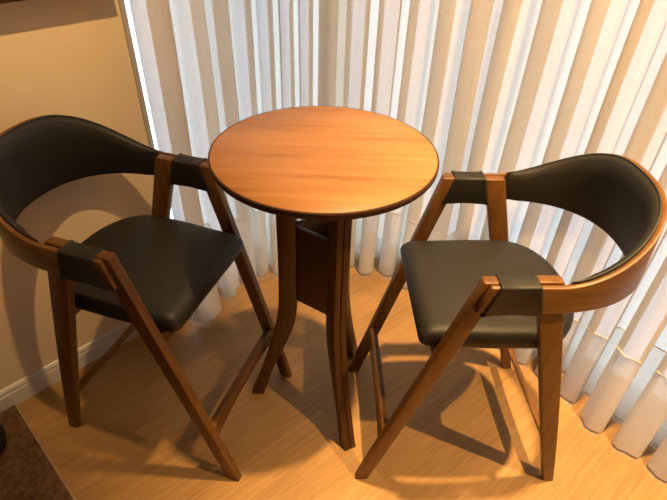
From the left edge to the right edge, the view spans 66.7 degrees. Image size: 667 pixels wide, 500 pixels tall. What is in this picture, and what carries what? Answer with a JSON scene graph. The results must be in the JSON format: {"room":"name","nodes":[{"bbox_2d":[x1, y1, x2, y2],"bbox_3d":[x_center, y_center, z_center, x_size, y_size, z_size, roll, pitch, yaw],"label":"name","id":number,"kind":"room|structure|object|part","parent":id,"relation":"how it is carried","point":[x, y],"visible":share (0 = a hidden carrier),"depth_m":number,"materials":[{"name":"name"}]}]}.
{"room":"dining room","nodes":[
{"label":"dining room","id":0,"kind":"room"},
{"bbox_2d":[0,0,153,389],"bbox_3d":[-2.124,-0.570,-0.181,0.120,4.300,4.200,32,47,33],"label":"wall","id":1,"kind":"structure","parent":0,"point":[58,57],"depth_m":1.63,"materials":[{"name":"beige paint"}]},
{"bbox_2d":[0,0,24,3],"bbox_3d":[-1.085,-0.761,0.876,0.056,0.700,1.280,32,47,33],"label":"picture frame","id":2,"kind":"object","parent":1,"relation":"attached to","point":[1,1],"visible":1,"depth_m":1.28,"materials":[{"name":"brown wood"}]},
{"bbox_2d":[0,322,139,412],"bbox_3d":[-2.152,1.127,1.064,0.013,0.093,4.155,32,47,33],"label":"baseboard","id":3,"kind":"structure","parent":1,"relation":"attached to","point":[30,385],"depth_m":1.94,"materials":[{"name":"white paint"}]},
{"bbox_2d":[118,0,152,147],"bbox_3d":[-0.653,-1.454,1.020,0.106,4.300,0.012,32,47,33],"label":"trim","id":4,"kind":"structure","parent":1,"relation":"attached to","point":[120,2],"depth_m":1.65,"materials":[{"name":"beige paint"}]},
{"bbox_2d":[122,0,154,148],"bbox_3d":[-0.323,-1.672,1.313,0.050,4.300,0.973,32,47,33],"label":"window","id":5,"kind":"structure","parent":1,"relation":"in","point":[122,0],"depth_m":1.71,"materials":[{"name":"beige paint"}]},
{"bbox_2d":[17,254,666,499],"bbox_3d":[-0.318,1.921,0.287,4.420,0.100,5.343,32,47,33],"label":"floor","id":6,"kind":"structure","parent":0,"point":[474,435],"depth_m":1.84,"materials":[{"name":"brown wood"}]},
{"bbox_2d":[0,405,76,499],"bbox_3d":[-1.129,1.333,0.905,1.808,0.019,1.708,32,47,33],"label":"rug","id":7,"kind":"object","parent":6,"relation":"on","point":[27,471],"visible":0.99,"depth_m":1.69,"materials":[{"name":"brown carpet"}]},
{"bbox_2d":[0,424,5,451],"bbox_3d":[-1.200,0.645,1.693,0.176,0.071,0.176,2,38,0],"label":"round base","id":8,"kind":"object","parent":7,"relation":"on","point":[2,430],"visible":1,"depth_m":1.71,"materials":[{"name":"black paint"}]},
{"bbox_2d":[0,115,291,480],"bbox_3d":[-0.570,0.144,1.621,0.728,1.047,0.541,13,39,13],"label":"bar chair","id":9,"kind":"object","parent":6,"relation":"on","point":[152,272],"visible":1,"depth_m":1.50,"materials":[{"name":"brown wood"}]},
{"bbox_3d":[-0.795,0.305,1.528,0.300,0.893,0.032,13,39,13],"label":"leg","id":10,"kind":"part","parent":9,"relation":"part of","materials":[{"name":"brown wood"}]},
{"bbox_3d":[-0.670,-0.200,1.399,0.492,0.234,0.531,13,39,13],"label":"backrest","id":11,"kind":"part","parent":9,"relation":"part of","materials":[{"name":"black leather"}]},
{"bbox_2d":[74,215,243,332],"bbox_3d":[-0.570,0.040,1.542,0.466,0.065,0.428,13,39,13],"label":"seat cushion","id":12,"kind":"object","parent":9,"relation":"on","point":[172,265],"depth_m":1.50,"materials":[{"name":"black leather"}]},
{"bbox_3d":[-0.647,0.035,1.881,0.300,0.893,0.032,13,39,13],"label":"leg","id":13,"kind":"part","parent":9,"relation":"part of","materials":[{"name":"brown wood"}]},
{"bbox_3d":[-0.404,0.119,1.533,0.026,0.040,0.444,13,39,13],"label":"seat rail","id":14,"kind":"part","parent":9,"relation":"part of","materials":[{"name":"brown wood"}]},
{"bbox_3d":[-0.438,0.384,1.444,0.294,0.893,0.030,11,39,11],"label":"leg","id":15,"kind":"part","parent":9,"relation":"part of","materials":[{"name":"brown wood"}]},
{"bbox_3d":[-0.306,0.435,1.733,0.036,0.046,0.433,13,39,13],"label":"foot rail","id":16,"kind":"part","parent":9,"relation":"part of","materials":[{"name":"brown wood"}]},
{"bbox_3d":[-0.293,0.118,1.791,0.294,0.893,0.030,15,40,16],"label":"leg","id":17,"kind":"part","parent":9,"relation":"part of","materials":[{"name":"brown wood"}]},
{"bbox_2d":[208,106,438,450],"bbox_3d":[-0.039,0.146,1.649,0.600,1.037,0.600,2,38,0],"label":"bar table","id":18,"kind":"object","parent":6,"relation":"on","point":[325,167],"visible":1,"depth_m":1.37,"materials":[{"name":"brown wood"}]},
{"bbox_3d":[-0.207,0.148,1.661,0.185,1.010,0.044,3,38,1],"label":"leg","id":19,"kind":"part","parent":18,"relation":"part of","materials":[{"name":"brown wood"}]},
{"bbox_3d":[-0.056,0.017,1.601,0.140,0.290,0.016,-16,41,-22],"label":"panel","id":20,"kind":"part","parent":18,"relation":"part of","materials":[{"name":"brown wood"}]},
{"bbox_3d":[-0.062,0.067,1.537,0.138,0.290,0.016,23,43,25],"label":"panel","id":21,"kind":"part","parent":18,"relation":"part of","materials":[{"name":"brown wood"}]},
{"bbox_3d":[0.034,0.252,1.539,0.044,1.010,0.185,-15,41,-21],"label":"leg","id":22,"kind":"part","parent":18,"relation":"part of","materials":[{"name":"brown wood"}]},
{"bbox_3d":[0.054,0.073,1.770,0.044,1.010,0.185,23,43,25],"label":"leg","id":23,"kind":"part","parent":18,"relation":"part of","materials":[{"name":"brown wood"}]},
{"bbox_2d":[348,153,666,480],"bbox_3d":[0.445,0.214,1.577,0.728,1.047,0.541,0,38,-2],"label":"bar chair","id":24,"kind":"object","parent":6,"relation":"on","point":[496,292],"visible":1,"depth_m":1.43,"materials":[{"name":"black leather"}]},
{"bbox_3d":[0.151,0.442,1.745,0.036,0.046,0.433,0,38,-2],"label":"foot rail","id":25,"kind":"part","parent":24,"relation":"part of","materials":[{"name":"brown wood"}]},
{"bbox_3d":[0.220,0.132,1.797,0.294,0.893,0.030,-1,38,-4],"label":"leg","id":26,"kind":"part","parent":24,"relation":"part of","materials":[{"name":"brown wood"}]},
{"bbox_3d":[0.232,0.415,1.435,0.294,0.893,0.030,2,38,0],"label":"leg","id":27,"kind":"part","parent":24,"relation":"part of","materials":[{"name":"brown wood"}]},
{"bbox_2d":[400,240,573,348],"bbox_3d":[0.453,0.112,1.497,0.466,0.065,0.428,0,38,-2],"label":"seat cushion","id":28,"kind":"object","parent":24,"relation":"on","point":[440,275],"depth_m":1.47,"materials":[{"name":"black leather"}]},
{"bbox_3d":[0.594,0.132,1.814,0.300,0.893,0.032,0,38,-2],"label":"leg","id":29,"kind":"part","parent":24,"relation":"part of","materials":[{"name":"brown wood"}]},
{"bbox_3d":[0.606,0.420,1.446,0.300,0.893,0.032,0,38,-2],"label":"leg","id":30,"kind":"part","parent":24,"relation":"part of","materials":[{"name":"brown wood"}]},
{"bbox_3d":[0.574,-0.104,1.333,0.492,0.234,0.531,0,38,-2],"label":"backrest","id":31,"kind":"part","parent":24,"relation":"part of","materials":[{"name":"black leather"}]},
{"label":"window","id":32,"kind":"structure","parent":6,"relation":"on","visible":0},
{"bbox_2d":[129,0,666,481],"bbox_3d":[0.790,-1.176,0.768,2.777,4.228,0.835,19,41,21],"label":"vertical blinds","id":33,"kind":"object","parent":32,"relation":"hanging from","point":[494,86],"visible":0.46,"depth_m":1.76,"materials":[{"name":"fabric"}]}
]}

